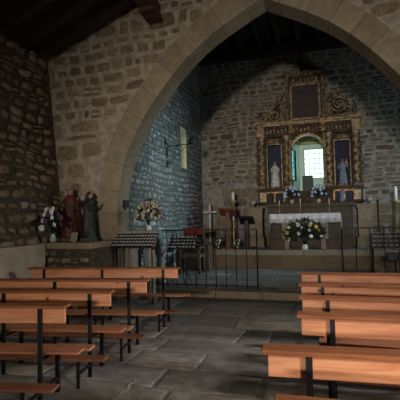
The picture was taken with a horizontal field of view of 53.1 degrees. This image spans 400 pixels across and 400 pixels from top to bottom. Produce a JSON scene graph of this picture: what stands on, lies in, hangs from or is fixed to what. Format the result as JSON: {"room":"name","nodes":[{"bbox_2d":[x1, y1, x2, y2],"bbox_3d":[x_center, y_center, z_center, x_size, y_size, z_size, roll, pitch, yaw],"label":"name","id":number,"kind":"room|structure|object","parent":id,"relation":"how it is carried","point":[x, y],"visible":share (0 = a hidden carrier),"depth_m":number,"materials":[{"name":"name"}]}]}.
{"room":"church","nodes":[
{"label":"church","id":0,"kind":"room"},
{"bbox_2d":[0,34,61,246],"bbox_3d":[-5.474,-0.799,1.256,1.249,5.178,15.800,-2,-3,17],"label":"wall","id":1,"kind":"structure","parent":0,"point":[29,181],"depth_m":7.66,"materials":[{"name":"stone"}]},
{"bbox_2d":[0,0,135,60],"bbox_3d":[-0.510,-4.274,0.888,10.600,2.320,13.140,-2,-3,17],"label":"ceiling beams","id":2,"kind":"structure","parent":1,"relation":"attached to","point":[33,6],"depth_m":7.75,"materials":[{"name":"brown wood"}]},
{"bbox_2d":[0,0,136,59],"bbox_3d":[-0.534,-4.327,0.814,11.200,2.400,13.720,-2,-3,17],"label":"ceiling","id":3,"kind":"structure","parent":0,"point":[54,8],"depth_m":7.70,"materials":[{"name":"brown wood"}]},
{"bbox_2d":[128,64,202,278],"bbox_3d":[-1.074,-1.738,11.717,0.797,8.000,6.320,-2,-3,17],"label":"wall","id":4,"kind":"structure","parent":0,"point":[177,190],"depth_m":11.36,"materials":[{"name":"stone"}]},
{"bbox_2d":[166,137,193,167],"bbox_3d":[-0.533,-1.289,10.848,0.800,0.800,0.156,-2,-3,17],"label":"lamp","id":5,"kind":"object","parent":4,"relation":"attached to","point":[191,140],"visible":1,"depth_m":10.88,"materials":[{"name":"black metal"}]},
{"bbox_2d":[180,126,186,168],"bbox_3d":[-0.879,-1.596,12.489,0.760,1.260,0.580,-2,-3,17],"label":"window","id":6,"kind":"structure","parent":4,"relation":"in","point":[182,130],"depth_m":12.65,"materials":[{"name":"white glass"}]},
{"bbox_2d":[0,296,399,399],"bbox_3d":[-0.680,1.716,-1.066,11.594,0.303,18.100,-2,-3,17],"label":"floor","id":7,"kind":"structure","parent":0,"point":[211,348],"depth_m":4.55,"materials":[{"name":"grey stone"}]},
{"bbox_2d":[0,244,44,277],"bbox_3d":[-3.322,1.342,5.854,0.200,1.200,3.000,-2,-3,17],"label":"ledge","id":8,"kind":"object","parent":7,"relation":"on","point":[15,261],"visible":0.45,"depth_m":6.67,"materials":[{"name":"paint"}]},
{"bbox_2d":[0,303,94,399],"bbox_3d":[-2.285,1.376,3.594,2.520,0.880,0.695,-2,-3,7],"label":"bench","id":9,"kind":"object","parent":7,"relation":"on","point":[39,313],"visible":1,"depth_m":3.50,"materials":[{"name":"brown wood"}]},
{"bbox_2d":[0,289,132,388],"bbox_3d":[-2.034,1.402,4.269,2.520,0.880,0.695,-2,-3,8],"label":"bench","id":10,"kind":"object","parent":7,"relation":"on","point":[89,298],"visible":0.96,"depth_m":4.19,"materials":[{"name":"brown wood"}]},
{"bbox_2d":[38,240,116,308],"bbox_3d":[-2.326,1.400,7.678,1.100,1.210,1.030,-2,-3,17],"label":"stone ledge","id":11,"kind":"object","parent":7,"relation":"on","point":[98,253],"visible":0.31,"depth_m":7.28,"materials":[{"name":"beige stone"}]},
{"bbox_2d":[38,206,65,241],"bbox_3d":[-2.768,0.454,7.557,0.609,0.687,0.334,-2,-3,17],"label":"flower vase","id":12,"kind":"object","parent":11,"relation":"on","point":[52,213],"visible":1,"depth_m":7.50,"materials":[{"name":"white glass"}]},
{"bbox_2d":[59,182,81,240],"bbox_3d":[-2.603,0.227,8.030,0.395,1.178,0.358,-1,-3,-9],"label":"statue","id":13,"kind":"object","parent":11,"relation":"on","point":[70,204],"visible":0.9,"depth_m":7.95,"materials":[{"name":"red paint"}]},
{"bbox_2d":[70,232,77,241],"bbox_3d":[-2.400,0.705,7.617,0.140,0.176,0.071,-2,-3,17],"label":"card","id":14,"kind":"object","parent":11,"relation":"on","point":[73,238],"visible":1,"depth_m":7.61,"materials":[{"name":"paper"}]},
{"bbox_2d":[80,192,98,240],"bbox_3d":[-2.167,0.360,7.924,0.352,1.049,0.400,-1,-3,-5],"label":"statue","id":15,"kind":"object","parent":11,"relation":"on","point":[88,219],"visible":0.93,"depth_m":7.78,"materials":[{"name":"green ceramic"}]},
{"bbox_2d":[0,278,163,361],"bbox_3d":[-1.755,1.430,5.000,2.520,0.880,0.695,-2,-3,9],"label":"bench","id":16,"kind":"object","parent":7,"relation":"on","point":[128,286],"visible":0.8,"depth_m":4.92,"materials":[{"name":"brown wood"}]},
{"bbox_2d":[27,267,190,331],"bbox_3d":[-1.442,1.476,6.147,2.520,0.880,0.695,-2,-3,9],"label":"bench","id":17,"kind":"object","parent":7,"relation":"on","point":[37,272],"visible":0.62,"depth_m":6.12,"materials":[{"name":"brown wood"}]},
{"bbox_2d":[113,378,135,399],"bbox_3d":[-0.707,1.786,3.766,0.076,0.001,0.540,-2,-3,17],"label":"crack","id":18,"kind":"structure","parent":7,"relation":"on","point":[128,385],"depth_m":3.77,"materials":[{"name":"grey concrete"}]},
{"bbox_2d":[110,233,159,304],"bbox_3d":[-1.252,1.320,7.751,0.880,1.332,0.350,-2,-3,17],"label":"rack","id":19,"kind":"object","parent":7,"relation":"on","point":[144,234],"visible":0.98,"depth_m":7.74,"materials":[{"name":"black metal"}]},
{"bbox_2d":[111,246,153,247],"bbox_3d":[-1.299,0.891,7.644,0.860,0.042,0.075,-2,-3,17],"label":"shelf","id":20,"kind":"object","parent":19,"relation":"attached to","point":[111,246],"depth_m":7.60,"materials":[{"name":"black metal"}]},
{"bbox_2d":[113,242,154,244],"bbox_3d":[-1.282,0.838,7.709,0.860,0.042,0.075,-2,-3,17],"label":"shelf","id":21,"kind":"object","parent":19,"relation":"attached to","point":[133,243],"depth_m":7.64,"materials":[{"name":"black metal"}]},
{"bbox_2d":[114,239,154,241],"bbox_3d":[-1.264,0.786,7.774,0.860,0.042,0.075,-2,-3,17],"label":"shelf","id":22,"kind":"object","parent":19,"relation":"attached to","point":[125,240],"depth_m":7.72,"materials":[{"name":"black metal"}]},
{"bbox_2d":[116,236,155,238],"bbox_3d":[-1.247,0.733,7.838,0.860,0.042,0.075,-2,-3,17],"label":"shelf","id":23,"kind":"object","parent":19,"relation":"attached to","point":[127,237],"depth_m":7.79,"materials":[{"name":"black metal"}]},
{"bbox_2d":[117,233,156,235],"bbox_3d":[-1.229,0.681,7.903,0.860,0.042,0.075,-2,-3,17],"label":"shelf","id":24,"kind":"object","parent":19,"relation":"attached to","point":[144,234],"depth_m":7.85,"materials":[{"name":"black metal"}]},
{"bbox_2d":[120,230,161,299],"bbox_3d":[-1.204,1.317,8.228,0.740,1.380,0.440,-2,-3,17],"label":"side table","id":25,"kind":"object","parent":7,"relation":"on","point":[133,252],"visible":0.38,"depth_m":8.12,"materials":[{"name":"dark stone"}]},
{"bbox_2d":[133,197,164,229],"bbox_3d":[-1.026,0.281,8.211,0.678,0.681,0.482,-2,-3,17],"label":"flower arrangement","id":26,"kind":"object","parent":25,"relation":"on","point":[148,203],"visible":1,"depth_m":8.12,"materials":[{"name":"pink plant"}]},
{"bbox_2d":[274,394,341,399],"bbox_3d":[1.522,1.188,1.253,2.520,0.880,0.695,-2,-3,15],"label":"bench","id":27,"kind":"object","parent":7,"relation":"on","point":[277,396],"visible":1,"depth_m":1.59,"materials":[{"name":"brown wood"}]},
{"bbox_2d":[261,343,399,396],"bbox_3d":[1.589,1.219,1.956,2.520,0.880,0.695,-2,-3,13],"label":"bench","id":28,"kind":"object","parent":7,"relation":"on","point":[309,362],"visible":1,"depth_m":2.14,"materials":[{"name":"brown wood"}]},
{"bbox_2d":[297,311,399,398],"bbox_3d":[1.953,1.244,2.655,2.520,0.880,0.695,-2,-3,16],"label":"bench","id":29,"kind":"object","parent":7,"relation":"on","point":[332,324],"visible":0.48,"depth_m":2.89,"materials":[{"name":"brown wood"}]},
{"bbox_2d":[298,294,399,397],"bbox_3d":[2.116,1.268,3.269,2.520,0.880,0.695,-2,-3,18],"label":"bench","id":30,"kind":"object","parent":7,"relation":"on","point":[315,303],"visible":0.66,"depth_m":3.53,"materials":[{"name":"brown wood"}]},
{"bbox_2d":[298,282,399,345],"bbox_3d":[2.280,1.297,3.953,2.520,0.880,0.695,-2,-3,17],"label":"bench","id":31,"kind":"object","parent":7,"relation":"on","point":[339,289],"visible":0.25,"depth_m":4.15,"materials":[{"name":"brown wood"}]},
{"bbox_2d":[299,272,399,345],"bbox_3d":[2.505,1.332,4.826,2.520,0.880,0.695,-2,-3,16],"label":"bench","id":32,"kind":"object","parent":7,"relation":"on","point":[307,277],"visible":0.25,"depth_m":4.98,"materials":[{"name":"brown wood"}]},
{"bbox_2d":[47,0,399,236],"bbox_3d":[1.536,-2.188,7.495,12.000,8.200,0.498,-2,-3,17],"label":"wall","id":33,"kind":"structure","parent":0,"point":[93,81],"depth_m":8.30,"materials":[{"name":"stone"}]},
{"bbox_2d":[123,200,128,209],"bbox_3d":[-1.551,0.100,8.381,0.070,0.200,0.140,-2,-3,17],"label":"sensor box","id":34,"kind":"object","parent":33,"relation":"attached to","point":[125,202],"visible":1,"depth_m":8.33,"materials":[{"name":"black plastic"}]},
{"bbox_2d":[156,287,301,300],"bbox_3d":[1.504,1.860,7.805,6.092,0.144,0.293,-2,-3,17],"label":"step","id":35,"kind":"structure","parent":33,"relation":"attached to","point":[195,292],"depth_m":7.93,"materials":[{"name":"brown stone"}]},
{"bbox_2d":[98,0,366,212],"bbox_3d":[1.281,-1.636,7.555,6.979,4.691,0.512,-2,-3,17],"label":"arch stones","id":36,"kind":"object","parent":33,"relation":"attached to","point":[233,15],"depth_m":7.64,"materials":[{"name":"stone"}]},
{"bbox_2d":[98,0,399,299],"bbox_3d":[1.290,-1.172,7.534,6.980,6.164,0.511,-2,-3,17],"label":"trim","id":37,"kind":"structure","parent":33,"relation":"attached to","point":[370,29],"depth_m":7.81,"materials":[{"name":"brown stone"}]},
{"bbox_2d":[105,0,399,167],"bbox_3d":[1.373,-1.175,7.510,6.806,6.164,0.510,-2,-3,17],"label":"arch stones","id":38,"kind":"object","parent":33,"relation":"attached to","point":[384,55],"depth_m":8.03,"materials":[{"name":"grey stone"}]},
{"bbox_2d":[211,15,328,51],"bbox_3d":[2.531,-5.614,10.739,8.520,0.200,6.220,-2,-3,17],"label":"ceiling","id":39,"kind":"structure","parent":0,"point":[286,26],"depth_m":12.95,"materials":[{"name":"brown wood"}]},
{"bbox_2d":[155,268,399,299],"bbox_3d":[3.203,2.088,10.239,8.878,0.443,5.800,-2,-3,17],"label":"floor","id":40,"kind":"structure","parent":0,"point":[269,279],"depth_m":9.66,"materials":[{"name":"grey stone"}]},
{"bbox_2d":[155,238,166,284],"bbox_3d":[-0.911,1.391,9.098,0.321,1.020,0.317,-2,-3,17],"label":"plant stand","id":41,"kind":"object","parent":40,"relation":"on","point":[161,241],"visible":0.66,"depth_m":9.02,"materials":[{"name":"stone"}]},
{"bbox_2d":[156,238,166,245],"bbox_3d":[-0.919,0.967,9.118,0.320,0.170,0.315,-2,-3,17],"label":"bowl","id":42,"kind":"object","parent":41,"relation":"on","point":[161,241],"depth_m":9.00,"materials":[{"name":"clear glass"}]},
{"bbox_2d":[168,238,198,283],"bbox_3d":[-0.404,1.380,9.153,0.680,1.018,0.471,-2,-3,17],"label":"rack","id":43,"kind":"object","parent":40,"relation":"on","point":[169,248],"visible":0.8,"depth_m":9.16,"materials":[{"name":"black metal"}]},
{"bbox_2d":[168,244,194,245],"bbox_3d":[-0.408,1.033,9.179,0.660,0.042,0.075,-2,-3,17],"label":"shelf","id":44,"kind":"object","parent":43,"relation":"attached to","point":[168,244],"depth_m":9.14,"materials":[{"name":"black metal"}]},
{"bbox_2d":[168,247,194,248],"bbox_3d":[-0.424,1.101,9.118,0.660,0.042,0.075,-2,-3,17],"label":"shelf","id":45,"kind":"object","parent":43,"relation":"attached to","point":[168,247],"depth_m":9.08,"materials":[{"name":"black metal"}]},
{"bbox_2d":[169,241,196,242],"bbox_3d":[-0.392,0.966,9.239,0.660,0.042,0.075,-2,-3,17],"label":"shelf","id":46,"kind":"object","parent":43,"relation":"attached to","point":[169,241],"depth_m":9.20,"materials":[{"name":"black metal"}]},
{"bbox_2d":[170,238,197,239],"bbox_3d":[-0.377,0.898,9.300,0.660,0.042,0.075,-2,-3,17],"label":"shelf","id":47,"kind":"object","parent":43,"relation":"attached to","point":[170,238],"depth_m":9.26,"materials":[{"name":"black metal"}]},
{"bbox_2d":[178,226,205,273],"bbox_3d":[-0.219,1.347,10.825,0.610,1.240,0.540,-2,-3,17],"label":"armchair","id":48,"kind":"object","parent":40,"relation":"on","point":[199,255],"visible":0.73,"depth_m":10.92,"materials":[{"name":"brown wood"}]},
{"bbox_2d":[181,244,212,270],"bbox_3d":[-0.101,1.633,11.447,0.850,0.720,0.420,-2,-3,17],"label":"base cabinet","id":49,"kind":"object","parent":40,"relation":"on","point":[191,262],"visible":0.53,"depth_m":11.26,"materials":[{"name":"brown wood"}]},
{"bbox_2d":[139,229,258,289],"bbox_3d":[-0.086,1.240,8.502,2.640,1.232,0.036,-2,-3,17],"label":"iron railing","id":50,"kind":"object","parent":40,"relation":"on","point":[185,230],"visible":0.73,"depth_m":8.39,"materials":[{"name":"black metal"}]},
{"bbox_2d":[341,227,399,272],"bbox_3d":[3.563,1.113,7.412,1.760,1.232,0.036,-2,-3,17],"label":"iron railing","id":51,"kind":"object","parent":40,"relation":"on","point":[355,228],"visible":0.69,"depth_m":7.53,"materials":[{"name":"black metal"}]},
{"bbox_2d":[370,233,399,272],"bbox_3d":[4.095,1.227,8.324,0.980,1.067,0.270,-2,-3,17],"label":"rack","id":52,"kind":"object","parent":40,"relation":"on","point":[373,238],"visible":0.91,"depth_m":8.38,"materials":[{"name":"black metal"}]},
{"bbox_2d":[370,233,399,234],"bbox_3d":[4.109,0.719,8.432,0.960,0.042,0.075,-2,-3,17],"label":"shelf","id":53,"kind":"object","parent":52,"relation":"attached to","point":[370,233],"depth_m":8.45,"materials":[{"name":"black metal"}]},
{"bbox_2d":[372,246,397,247],"bbox_3d":[4.063,0.967,8.248,0.960,0.042,0.075,-2,-3,17],"label":"shelf","id":54,"kind":"object","parent":52,"relation":"attached to","point":[372,246],"depth_m":8.28,"materials":[{"name":"black metal"}]},
{"bbox_2d":[371,237,399,239],"bbox_3d":[4.094,0.801,8.370,0.960,0.042,0.075,-2,-3,17],"label":"shelf","id":55,"kind":"object","parent":52,"relation":"attached to","point":[373,238],"depth_m":8.39,"materials":[{"name":"black metal"}]},
{"bbox_2d":[371,242,399,243],"bbox_3d":[4.078,0.884,8.309,0.960,0.042,0.075,-2,-3,17],"label":"shelf","id":56,"kind":"object","parent":52,"relation":"attached to","point":[371,242],"depth_m":8.33,"materials":[{"name":"black metal"}]},
{"bbox_2d":[386,252,398,272],"bbox_3d":[3.876,1.397,7.923,0.300,0.700,0.180,-2,-3,17],"label":"offering box","id":57,"kind":"object","parent":40,"relation":"on","point":[390,256],"visible":0.8,"depth_m":7.88,"materials":[{"name":"black metal"}]},
{"bbox_2d":[200,35,399,244],"bbox_3d":[3.457,-1.756,13.389,8.520,8.000,0.321,-2,-3,17],"label":"wall","id":58,"kind":"structure","parent":0,"point":[233,95],"depth_m":13.66,"materials":[{"name":"stone"}]},
{"bbox_2d":[198,11,349,66],"bbox_3d":[2.701,-5.275,10.569,7.420,0.500,5.820,-2,-3,17],"label":"trim","id":59,"kind":"structure","parent":58,"relation":"attached to","point":[324,43],"depth_m":13.23,"materials":[{"name":"brown wood"}]},
{"bbox_2d":[253,68,364,204],"bbox_3d":[3.446,-2.019,12.896,3.409,4.280,0.670,-2,-3,17],"label":"altarpiece","id":60,"kind":"object","parent":58,"relation":"attached to","point":[338,133],"visible":0.97,"depth_m":12.83,"materials":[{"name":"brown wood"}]},
{"bbox_2d":[270,162,280,188],"bbox_3d":[2.474,-0.816,13.171,0.327,0.884,0.322,-2,-3,17],"label":"statue","id":61,"kind":"object","parent":60,"relation":"on","point":[275,178],"visible":1,"depth_m":13.11,"materials":[{"name":"white ceramic"}]},
{"bbox_2d":[292,84,318,118],"bbox_3d":[3.408,-3.196,12.975,0.840,1.080,0.070,-2,-3,17],"label":"painting","id":62,"kind":"object","parent":60,"relation":"attached to","point":[305,97],"depth_m":12.94,"materials":[{"name":"fabric"}]},
{"bbox_2d":[337,158,348,185],"bbox_3d":[4.488,-0.886,12.575,0.330,0.884,0.311,-2,-3,17],"label":"statue","id":63,"kind":"object","parent":60,"relation":"on","point":[342,167],"visible":1,"depth_m":12.51,"materials":[{"name":"blue ceramic"}]},
{"bbox_2d":[212,245,398,255],"bbox_3d":[3.411,1.516,12.133,7.394,0.150,1.900,-2,-3,17],"label":"floor","id":64,"kind":"structure","parent":0,"point":[347,251],"depth_m":11.40,"materials":[{"name":"stone"}]},
{"bbox_2d":[203,204,215,246],"bbox_3d":[0.338,0.851,13.342,0.374,1.420,0.280,0,-3,-19],"label":"processional cross","id":65,"kind":"object","parent":64,"relation":"on","point":[209,211],"visible":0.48,"depth_m":13.33,"materials":[{"name":"silver metal"}]},
{"bbox_2d":[216,239,220,248],"bbox_3d":[0.572,1.353,12.321,0.214,0.312,0.190,-3,-3,29],"label":"flower pot","id":66,"kind":"object","parent":64,"relation":"on","point":[218,241],"visible":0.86,"depth_m":12.28,"materials":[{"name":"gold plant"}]},
{"bbox_2d":[218,208,236,249],"bbox_3d":[0.852,0.868,12.195,0.500,1.258,0.400,-2,-3,17],"label":"lectern","id":67,"kind":"object","parent":64,"relation":"on","point":[227,212],"visible":0.93,"depth_m":12.15,"materials":[{"name":"brown wood"}]},
{"bbox_2d":[229,192,236,246],"bbox_3d":[1.058,0.620,12.634,0.320,1.785,0.320,-2,-3,17],"label":"candle stand","id":68,"kind":"object","parent":64,"relation":"on","point":[232,201],"visible":0.8,"depth_m":12.60,"materials":[{"name":"brown wood"}]},
{"bbox_2d":[234,239,240,248],"bbox_3d":[1.144,1.329,12.142,0.188,0.319,0.195,1,-4,-44],"label":"flower pot","id":69,"kind":"object","parent":64,"relation":"on","point":[237,240],"visible":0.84,"depth_m":12.11,"materials":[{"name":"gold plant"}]},
{"bbox_2d":[238,216,254,248],"bbox_3d":[1.439,0.992,12.327,0.440,0.998,0.400,-2,-3,17],"label":"lectern","id":70,"kind":"object","parent":64,"relation":"on","point":[246,220],"visible":0.99,"depth_m":12.28,"materials":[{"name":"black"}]},
{"bbox_2d":[248,207,265,246],"bbox_3d":[1.830,0.880,12.915,0.520,1.260,0.500,-2,-3,17],"label":"stone pedestal","id":71,"kind":"object","parent":64,"relation":"on","point":[257,213],"visible":0.75,"depth_m":12.70,"materials":[{"name":"beige stone"}]},
{"bbox_2d":[271,239,284,248],"bbox_3d":[2.347,1.309,11.938,0.420,0.290,0.320,-2,-3,17],"label":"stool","id":72,"kind":"object","parent":64,"relation":"on","point":[276,243],"visible":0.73,"depth_m":11.81,"materials":[{"name":"brown wood"}]},
{"bbox_2d":[281,217,326,249],"bbox_3d":[2.940,0.925,11.365,1.327,0.981,0.528,-2,-3,17],"label":"flower arrangement","id":73,"kind":"object","parent":64,"relation":"on","point":[304,223],"visible":1,"depth_m":11.34,"materials":[{"name":"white plant"}]},
{"bbox_2d":[282,222,327,248],"bbox_3d":[3.098,0.923,11.806,1.880,1.018,0.490,-2,-3,17],"label":"altar table","id":74,"kind":"object","parent":64,"relation":"on","point":[323,242],"visible":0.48,"depth_m":11.48,"materials":[{"name":"stone"}]},
{"bbox_2d":[269,213,341,230],"bbox_3d":[3.090,0.637,11.802,2.060,0.489,0.615,-2,-3,17],"label":"altar cloth","id":75,"kind":"object","parent":74,"relation":"on","point":[317,217],"visible":0.95,"depth_m":11.54,"materials":[{"name":"fabric"}]},
{"bbox_2d":[266,202,354,246],"bbox_3d":[3.393,0.778,12.392,2.640,1.350,0.330,-2,-3,17],"label":"stone altar","id":76,"kind":"object","parent":64,"relation":"on","point":[345,208],"visible":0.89,"depth_m":12.24,"materials":[{"name":"beige stone"}]},
{"bbox_2d":[268,192,272,203],"bbox_3d":[2.242,-0.052,12.762,0.146,0.391,0.135,-2,-3,17],"label":"statuette","id":77,"kind":"object","parent":76,"relation":"on","point":[269,195],"visible":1,"depth_m":12.73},
{"bbox_2d":[284,184,299,203],"bbox_3d":[2.912,-0.187,12.578,0.488,0.614,0.460,-3,-3,34],"label":"flower vase","id":78,"kind":"object","parent":76,"relation":"on","point":[292,188],"visible":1,"depth_m":12.52,"materials":[{"name":"beige paint"}]},
{"bbox_2d":[310,184,326,202],"bbox_3d":[3.649,-0.216,12.354,0.557,0.622,0.506,-2,-3,17],"label":"flower vase","id":79,"kind":"object","parent":76,"relation":"on","point":[318,188],"visible":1,"depth_m":12.29,"materials":[{"name":"beige paint"}]},
{"bbox_2d":[339,188,344,201],"bbox_3d":[4.312,-0.155,12.147,0.169,0.452,0.153,-2,-3,17],"label":"statuette","id":80,"kind":"object","parent":76,"relation":"on","point":[341,192],"visible":1,"depth_m":12.11,"materials":[{"name":"blue ceramic"}]},
{"bbox_2d":[325,238,338,248],"bbox_3d":[3.802,1.259,11.503,0.380,0.290,0.320,-2,-3,17],"label":"stool","id":81,"kind":"object","parent":64,"relation":"on","point":[331,243],"visible":0.88,"depth_m":11.38,"materials":[{"name":"brown wood"}]},
{"bbox_2d":[355,204,372,246],"bbox_3d":[4.933,0.772,11.988,0.480,1.260,0.500,-2,-3,17],"label":"stone pedestal","id":82,"kind":"object","parent":64,"relation":"on","point":[364,212],"visible":0.77,"depth_m":11.78,"materials":[{"name":"beige stone"}]},
{"bbox_2d":[366,196,371,203],"bbox_3d":[5.040,0.008,11.913,0.170,0.255,0.166,-2,-3,17],"label":"lamp","id":83,"kind":"object","parent":82,"relation":"on","point":[369,198],"visible":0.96,"depth_m":11.87,"materials":[{"name":"white glass"}]},
{"bbox_2d":[377,200,379,239],"bbox_3d":[5.299,0.688,11.861,0.240,1.400,0.240,-2,-3,17],"label":"pole","id":84,"kind":"object","parent":64,"relation":"on","point":[377,200],"visible":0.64,"depth_m":11.86,"materials":[{"name":"black metal"}]},
{"bbox_2d":[391,186,399,249],"bbox_3d":[5.315,0.477,10.819,0.320,1.725,0.320,-2,-3,17],"label":"candle stand","id":85,"kind":"object","parent":64,"relation":"on","point":[395,202],"visible":0.69,"depth_m":10.80,"materials":[{"name":"gold metal"}]},
{"bbox_2d":[393,186,396,200],"bbox_3d":[5.301,-0.182,10.850,0.084,0.405,0.082,-2,-3,17],"label":"candle","id":86,"kind":"object","parent":85,"relation":"on","point":[395,188],"depth_m":10.82,"materials":[{"name":"white wax"}]},
{"bbox_2d":[213,255,398,270],"bbox_3d":[3.384,1.766,12.000,7.400,0.360,2.150,-2,-3,17],"label":"steps","id":87,"kind":"structure","parent":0,"point":[314,262],"depth_m":11.12,"materials":[{"name":"beige stone"}]},
{"bbox_2d":[293,137,323,190],"bbox_3d":[3.963,-1.337,14.005,2.230,2.800,1.318,-2,-3,17],"label":"wall","id":88,"kind":"structure","parent":0,"point":[298,184],"depth_m":14.54,"materials":[{"name":"green paint"}]},
{"bbox_2d":[292,149,296,180],"bbox_3d":[3.243,-1.220,14.042,0.070,1.100,0.660,-3,-3,31],"label":"window","id":89,"kind":"structure","parent":88,"relation":"in","point":[293,151],"depth_m":14.28,"materials":[{"name":"teal glass"}]},
{"bbox_2d":[302,175,312,190],"bbox_3d":[3.743,-0.438,13.861,0.350,0.800,0.250,-2,-3,17],"label":"tabernacle","id":90,"kind":"object","parent":88,"relation":"on","point":[307,181],"visible":0.52,"depth_m":13.75,"materials":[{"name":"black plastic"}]},
{"bbox_2d":[295,137,320,144],"bbox_3d":[3.916,-2.277,14.327,2.078,0.509,0.861,0,-3,-16],"label":"trim","id":91,"kind":"structure","parent":88,"relation":"attached to","point":[297,142],"depth_m":14.47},
{"bbox_2d":[303,148,323,178],"bbox_3d":[4.150,-1.318,14.506,0.740,1.100,0.070,-2,-3,17],"label":"window","id":92,"kind":"structure","parent":88,"relation":"in","point":[313,158],"depth_m":14.52,"materials":[{"name":"white glass"}]},
{"bbox_3d":[-2.441,-2.711,-5.585,11.300,8.200,0.500,-2,-3,17],"label":"wall","id":93,"kind":"structure","parent":0,"visible":0},
{"bbox_2d":[133,0,163,24],"bbox_3d":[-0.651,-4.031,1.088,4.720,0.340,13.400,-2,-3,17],"label":"wooden beam","id":94,"kind":"structure","parent":93,"relation":"attached to","point":[148,9],"depth_m":7.61,"materials":[{"name":"brown wood"}]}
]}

